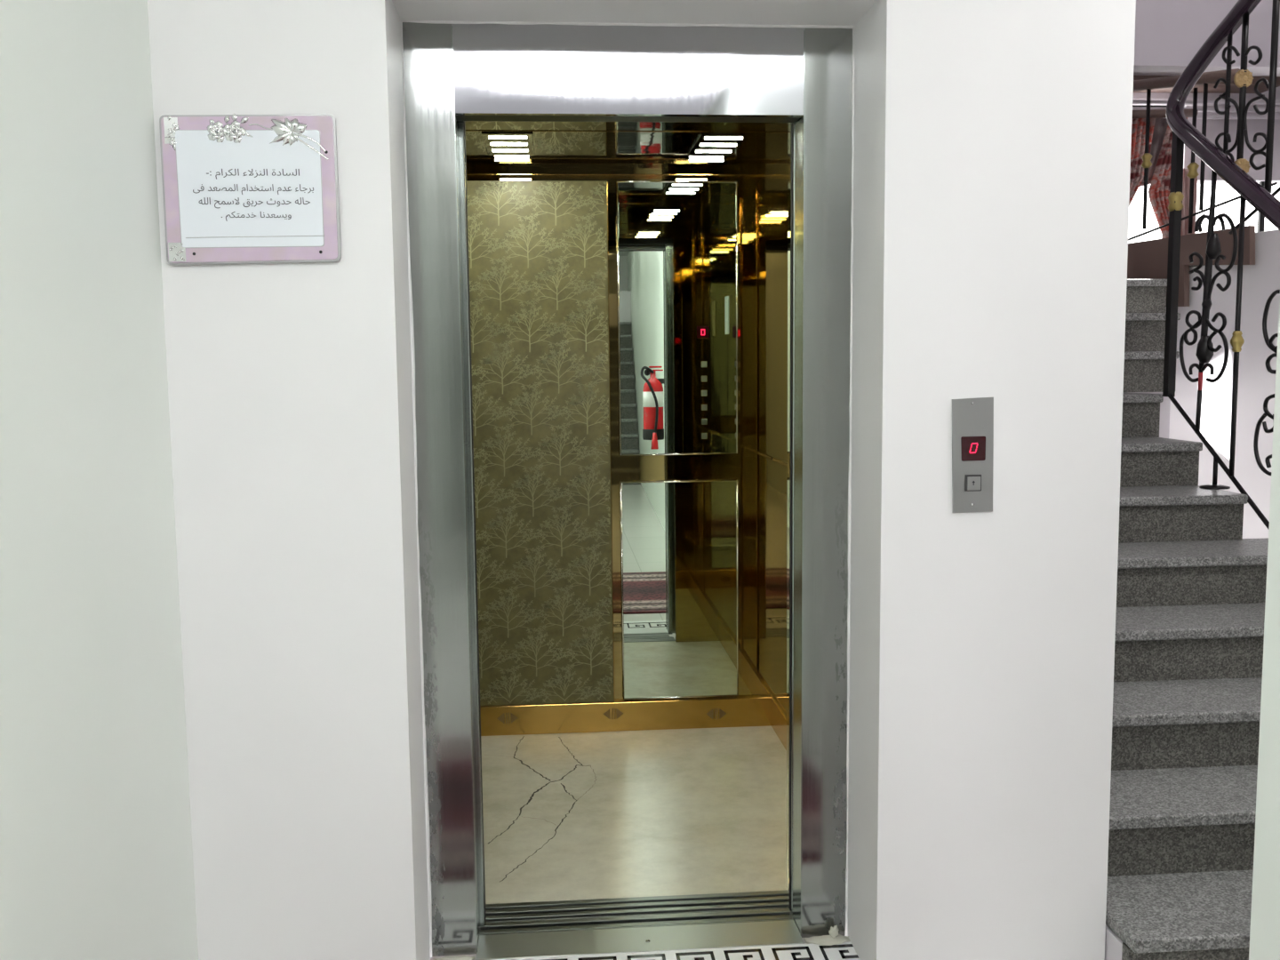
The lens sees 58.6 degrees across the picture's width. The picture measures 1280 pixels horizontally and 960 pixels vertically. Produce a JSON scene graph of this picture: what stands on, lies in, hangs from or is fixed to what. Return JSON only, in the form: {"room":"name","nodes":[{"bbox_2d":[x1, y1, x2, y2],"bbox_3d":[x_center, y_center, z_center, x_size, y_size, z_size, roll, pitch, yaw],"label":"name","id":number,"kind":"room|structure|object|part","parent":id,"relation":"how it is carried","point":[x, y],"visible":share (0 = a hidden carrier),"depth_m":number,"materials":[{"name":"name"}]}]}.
{"room":"elevator lobby","nodes":[
{"label":"elevator lobby","id":0,"kind":"room"},
{"bbox_2d":[0,0,198,959],"bbox_3d":[-0.632,0.284,-2.834,0.140,2.900,10.420,-1,6,-4],"label":"wall","id":1,"kind":"structure","parent":0,"point":[96,849],"depth_m":1.92,"materials":[{"name":"white paint"}]},
{"bbox_2d":[429,937,806,959],"bbox_3d":[-0.222,-1.402,4.689,2.175,5.300,4.780,-1,6,-4],"label":"wall","id":2,"kind":"structure","parent":0,"point":[432,957],"depth_m":3.17,"materials":[{"name":"paint"}]},
{"bbox_2d":[464,120,792,927],"bbox_3d":[-0.082,-0.006,3.640,1.375,2.235,1.531,-1,6,-4],"label":"car","id":3,"kind":"object","parent":2,"relation":"in","point":[629,282],"visible":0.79,"depth_m":4.32,"materials":[{"name":"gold metal"}]},
{"bbox_2d":[481,131,534,155],"bbox_3d":[-0.430,-1.104,3.755,0.160,0.006,0.380,-1,6,-4],"label":"ceiling lamp","id":4,"kind":"object","parent":3,"relation":"on","point":[493,143],"depth_m":3.72,"materials":[{"name":"white plastic"}]},
{"bbox_2d":[495,159,528,160],"bbox_3d":[-0.451,-1.128,4.021,0.120,0.005,0.015,-1,6,-4],"label":"ceiling lamp","id":5,"kind":"object","parent":3,"relation":"on","point":[495,159],"depth_m":4.02,"materials":[{"name":"white"}]},
{"bbox_3d":[-0.445,-0.119,4.338,0.663,1.990,0.013,-1,6,-4],"label":"wallpaper panel","id":6,"kind":"part","parent":3,"relation":"part of","materials":[{"name":"beige"}]},
{"bbox_3d":[-0.112,-0.126,4.362,0.002,1.990,0.015,-1,6,-4],"label":"edge trim","id":7,"kind":"part","parent":3,"relation":"part of","materials":[{"name":"gold metal"}]},
{"bbox_3d":[-0.141,-0.107,4.383,1.375,2.185,0.028,-1,6,-4],"label":"panel","id":8,"kind":"part","parent":3,"relation":"part of","materials":[{"name":"gold metal"}]},
{"bbox_3d":[-0.097,-1.106,3.566,1.375,0.030,1.453,-1,6,-4],"label":"ceiling panel","id":9,"kind":"part","parent":3,"relation":"part of","materials":[{"name":"gold metal"}]},
{"bbox_3d":[-0.128,0.924,4.464,1.315,0.117,0.024,-1,6,-4],"label":"kick plate","id":10,"kind":"part","parent":3,"relation":"part of","materials":[{"name":"gold metal"}]},
{"bbox_3d":[-0.014,1.143,3.032,0.905,0.034,0.080,-1,6,-4],"label":"car sill","id":11,"kind":"part","parent":3,"relation":"part of","materials":[{"name":"silver metal"}]},
{"bbox_2d":[616,180,737,455],"bbox_3d":[0.144,-0.608,4.331,0.457,1.030,0.019,-1,6,-4],"label":"wall mirror","id":12,"kind":"object","parent":3,"relation":"attached to","point":[676,241],"depth_m":4.32,"materials":[{"name":"silver metal"}]},
{"bbox_2d":[619,479,738,699],"bbox_3d":[0.155,0.428,4.439,0.457,0.858,0.017,-1,6,-4],"label":"wall mirror","id":13,"kind":"object","parent":3,"relation":"on","point":[679,538],"depth_m":4.43,"materials":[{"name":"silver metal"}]},
{"bbox_2d":[689,159,723,161],"bbox_3d":[0.237,-1.141,4.074,0.120,0.005,0.015,-1,6,-4],"label":"ceiling lamp","id":14,"kind":"object","parent":3,"relation":"on","point":[691,160],"depth_m":4.07,"materials":[{"name":"white"}]},
{"bbox_2d":[687,132,751,156],"bbox_3d":[0.258,-1.117,3.808,0.160,0.006,0.380,-1,6,-4],"label":"ceiling lamp","id":15,"kind":"object","parent":3,"relation":"on","point":[701,144],"depth_m":3.78,"materials":[{"name":"white plastic"}]},
{"bbox_3d":[0.576,0.983,3.822,0.012,0.117,1.371,-1,6,-4],"label":"kick plate","id":16,"kind":"part","parent":3,"relation":"part of","materials":[{"name":"gold metal"}]},
{"bbox_3d":[0.586,-0.046,3.718,0.030,2.185,1.433,-1,6,-4],"label":"panel","id":17,"kind":"part","parent":3,"relation":"part of","materials":[{"name":"gold metal"}]},
{"bbox_3d":[0.508,0.043,3.014,0.236,2.155,0.030,-1,6,-4],"label":"panel","id":18,"kind":"part","parent":3,"relation":"part of","materials":[{"name":"gold metal"}]},
{"bbox_2d":[147,0,1135,959],"bbox_3d":[-0.036,-0.277,2.543,2.175,2.900,0.266,-1,6,-4],"label":"wall","id":19,"kind":"structure","parent":0,"point":[991,140],"depth_m":2.46,"materials":[{"name":"paint"}]},
{"bbox_2d":[159,113,341,264],"bbox_3d":[-0.786,-0.586,2.303,0.346,0.298,0.026,-1,6,-4],"label":"wall sign","id":20,"kind":"object","parent":19,"relation":"attached to","point":[237,188],"visible":1,"depth_m":2.30,"materials":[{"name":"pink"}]},
{"bbox_3d":[-0.758,-0.709,2.291,0.053,0.012,0.002,-1,6,-4],"label":"silver stem","id":21,"kind":"part","parent":20,"relation":"part of","materials":[{"name":"white"}]},
{"bbox_3d":[-0.666,-0.680,2.300,0.064,0.038,0.006,-1,6,-4],"label":"silver stem","id":22,"kind":"part","parent":20,"relation":"part of","materials":[{"name":"white"}]},
{"bbox_3d":[-0.662,-0.670,2.302,0.067,0.048,0.006,-1,6,-4],"label":"silver stem","id":23,"kind":"part","parent":20,"relation":"part of","materials":[{"name":"white metal"}]},
{"bbox_2d":[402,22,852,956],"bbox_3d":[-0.010,0.043,2.786,1.489,2.212,0.162,-1,6,-4],"label":"door frame","id":24,"kind":"structure","parent":19,"relation":"attached to","point":[454,75],"depth_m":2.68,"materials":[{"name":"metal"}]},
{"bbox_3d":[-0.581,0.140,2.799,0.350,2.006,0.030,-1,6,-4],"label":"door","id":25,"kind":"part","parent":24,"relation":"part of","materials":[{"name":"silver metal"}]},
{"bbox_3d":[0.555,0.118,2.886,0.350,2.006,0.030,-1,6,-4],"label":"door","id":26,"kind":"part","parent":24,"relation":"part of","materials":[{"name":"silver metal"}]},
{"bbox_2d":[475,907,804,959],"bbox_3d":[-0.003,1.156,2.883,0.845,0.038,0.199,-1,6,-4],"label":"door sill","id":27,"kind":"structure","parent":19,"relation":"attached to","point":[772,926],"depth_m":2.87,"materials":[{"name":"silver metal"}]},
{"bbox_3d":[-0.007,1.152,2.944,0.845,0.034,0.078,-1,6,-4],"label":"grooved sill","id":28,"kind":"part","parent":27,"relation":"part of","materials":[{"name":"silver metal"}]},
{"bbox_2d":[952,397,993,512],"bbox_3d":[0.725,-0.054,2.486,0.096,0.252,0.011,-1,6,-4],"label":"panel","id":29,"kind":"object","parent":19,"relation":"attached to","point":[972,419],"visible":1,"depth_m":2.49,"materials":[{"name":"silver metal"}]},
{"bbox_2d":[1132,86,1279,183],"bbox_3d":[2.810,-1.519,6.479,4.148,5.500,0.120,-1,6,-4],"label":"wall","id":30,"kind":"structure","parent":0,"point":[1214,127],"depth_m":6.42,"materials":[{"name":"paint"}]},
{"bbox_2d":[1139,118,1167,186],"bbox_3d":[2.768,-1.777,6.276,0.482,0.465,0.027,-1,6,-4],"label":"curtain","id":31,"kind":"object","parent":30,"relation":"hanging from","point":[1161,124],"visible":0.11,"depth_m":6.27,"materials":[{"name":"red fabric"}]},
{"bbox_2d":[1132,108,1197,118],"bbox_3d":[2.756,-1.966,6.126,0.472,0.056,0.042,-1,6,-4],"label":"curtain rod","id":32,"kind":"object","parent":30,"relation":"attached to","point":[1188,112],"visible":0.41,"depth_m":6.11,"materials":[{"name":"brown paint"}]},
{"bbox_2d":[1128,118,1155,206],"bbox_3d":[2.651,-1.667,6.208,0.302,0.635,0.043,-1,6,-4],"label":"curtain","id":33,"kind":"object","parent":32,"relation":"hanging from","point":[1138,124],"visible":0.16,"depth_m":6.19,"materials":[{"name":"red fabric"}]},
{"bbox_2d":[1148,117,1187,238],"bbox_3d":[2.865,-1.639,6.197,0.203,0.682,0.035,-1,6,-4],"label":"curtain","id":34,"kind":"object","parent":30,"relation":"hanging from","point":[1160,185],"visible":0.48,"depth_m":6.19,"materials":[{"name":"red fabric"}]},
{"bbox_2d":[1161,168,1197,238],"bbox_3d":[2.953,-1.508,6.268,0.226,0.393,0.035,-1,6,-4],"label":"curtain","id":35,"kind":"object","parent":30,"relation":"hanging from","point":[1186,184],"visible":0.31,"depth_m":6.26,"materials":[{"name":"red fabric"}]},
{"bbox_2d":[1132,104,1264,231],"bbox_3d":[3.327,-1.706,6.480,1.690,0.860,0.020,-1,6,-4],"label":"window","id":36,"kind":"structure","parent":30,"relation":"in","point":[1260,227],"depth_m":6.51,"materials":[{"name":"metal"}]},
{"bbox_2d":[1132,99,1279,119],"bbox_3d":[3.042,-2.032,6.258,1.300,0.090,0.050,-1,6,-4],"label":"trim","id":37,"kind":"structure","parent":30,"relation":"attached to","point":[1188,102],"depth_m":6.26,"materials":[{"name":"paint"}]},
{"bbox_2d":[1133,0,1279,76],"bbox_3d":[2.467,-2.769,6.062,3.448,1.200,0.400,-1,6,-4],"label":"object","id":38,"kind":"structure","parent":30,"relation":"attached to","point":[1169,34],"depth_m":5.94,"materials":[{"name":"paint"}]},
{"bbox_2d":[1133,75,1279,93],"bbox_3d":[2.117,-2.177,6.196,2.748,0.088,0.200,-1,6,-4],"label":"trim","id":39,"kind":"structure","parent":30,"relation":"attached to","point":[1221,87],"depth_m":6.26,"materials":[{"name":"brown paint"}]},
{"bbox_2d":[1165,229,1279,538],"bbox_3d":[2.800,0.222,4.887,0.124,2.564,4.124,-3,6,-18],"label":"wall","id":40,"kind":"structure","parent":0,"point":[1260,279],"depth_m":5.05,"materials":[{"name":"paint"}]},
{"bbox_2d":[1127,225,1255,306],"bbox_3d":[2.512,-0.969,5.306,0.031,0.327,0.822,-3,6,-18],"label":"trim","id":41,"kind":"structure","parent":40,"relation":"attached to","point":[1146,260],"depth_m":5.28,"materials":[{"name":"brown paint"}]},
{"bbox_2d":[1248,295,1279,959],"bbox_3d":[1.342,0.302,-3.215,0.140,2.900,9.359,-1,6,-6],"label":"wall","id":42,"kind":"structure","parent":0,"point":[1265,914],"depth_m":1.44,"materials":[{"name":"white paint"}]},
{"bbox_3d":[1.560,1.724,-2.403,4.523,0.100,10.640,-1,6,-4],"label":"floor","id":43,"kind":"structure","parent":0,"visible":0},
{"bbox_2d":[432,955,475,959],"bbox_3d":[-0.451,1.158,2.765,0.107,0.008,0.023,-1,6,-4],"label":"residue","id":44,"kind":"object","parent":43,"relation":"on","point":[448,957],"visible":1,"depth_m":2.76,"materials":[{"name":"white"}]},
{"bbox_2d":[495,941,859,959],"bbox_3d":[0.050,1.161,2.700,2.035,0.004,0.173,-1,6,-4],"label":"floor","id":45,"kind":"structure","parent":43,"relation":"on","point":[845,950],"depth_m":2.77,"materials":[{"name":"white tile"}]},
{"bbox_2d":[803,934,850,945],"bbox_3d":[0.467,1.138,2.826,0.124,0.016,0.049,-1,6,-4],"label":"residue","id":46,"kind":"object","parent":43,"relation":"on","point":[824,940],"visible":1,"depth_m":2.82,"materials":[{"name":"white"}]},
{"bbox_2d":[828,925,839,937],"bbox_3d":[0.481,1.121,2.835,0.025,0.034,0.020,-1,6,-4],"label":"chunk","id":47,"kind":"object","parent":46,"relation":"on","point":[833,932],"visible":1,"depth_m":2.83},
{"bbox_2d":[1104,279,1268,959],"bbox_3d":[1.755,0.203,4.072,1.604,1.992,3.169,-1,6,-4],"label":"staircase","id":48,"kind":"structure","parent":43,"relation":"on","point":[1191,590],"depth_m":3.26,"materials":[{"name":"stone"}]},
{"bbox_2d":[1162,0,1279,528],"bbox_3d":[2.147,-0.625,3.475,0.170,3.054,2.078,-1,6,-4],"label":"stair railing","id":49,"kind":"object","parent":48,"relation":"on","point":[1234,172],"visible":0.98,"depth_m":4.09,"materials":[{"name":"black metal"}]},
{"bbox_3d":[2.041,-0.823,4.367,0.028,1.005,0.036,-1,6,-4],"label":"newel post","id":50,"kind":"part","parent":49,"relation":"part of","materials":[{"name":"black metal"}]},
{"bbox_3d":[2.063,-0.252,4.216,0.019,0.158,0.024,-1,6,-4],"label":"rod","id":51,"kind":"part","parent":49,"relation":"part of","materials":[{"name":"black metal"}]},
{"bbox_3d":[2.061,-0.661,4.148,0.014,0.613,0.333,-1,6,-4],"label":"scroll panel","id":52,"kind":"part","parent":49,"relation":"part of","materials":[{"name":"black metal"}]},
{"bbox_3d":[2.061,-0.771,4.126,0.060,0.762,0.086,-1,6,-4],"label":"rod","id":53,"kind":"part","parent":49,"relation":"part of","materials":[{"name":"black metal"}]},
{"bbox_3d":[2.151,-1.056,3.432,0.150,2.189,2.078,-1,6,-4],"label":"handrail","id":54,"kind":"part","parent":49,"relation":"part of","materials":[{"name":"black"}]},
{"bbox_3d":[2.140,-1.326,4.062,0.012,0.476,0.350,-1,6,-4],"label":"scroll panel","id":55,"kind":"part","parent":49,"relation":"part of","materials":[{"name":"black metal"}]},
{"bbox_3d":[2.103,-0.322,3.680,0.014,0.638,0.368,-1,6,-4],"label":"scroll panel","id":56,"kind":"part","parent":49,"relation":"part of","materials":[{"name":"black metal"}]},
{"bbox_3d":[2.522,-1.090,5.714,3.434,0.120,1.440,-1,6,-4],"label":"floor","id":57,"kind":"structure","parent":0,"visible":0},
{"bbox_2d":[1128,68,1277,240],"bbox_3d":[2.540,-1.543,5.286,0.051,0.804,1.005,-3,6,-18],"label":"landing railing","id":58,"kind":"object","parent":57,"relation":"on","point":[1148,84],"visible":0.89,"depth_m":5.28,"materials":[{"name":"black metal"}]},
{"bbox_3d":[2.501,-1.871,5.362,0.050,0.167,0.775,-3,6,-18],"label":"handrail","id":59,"kind":"part","parent":58,"relation":"part of","materials":[{"name":"brown paint"}]}
]}

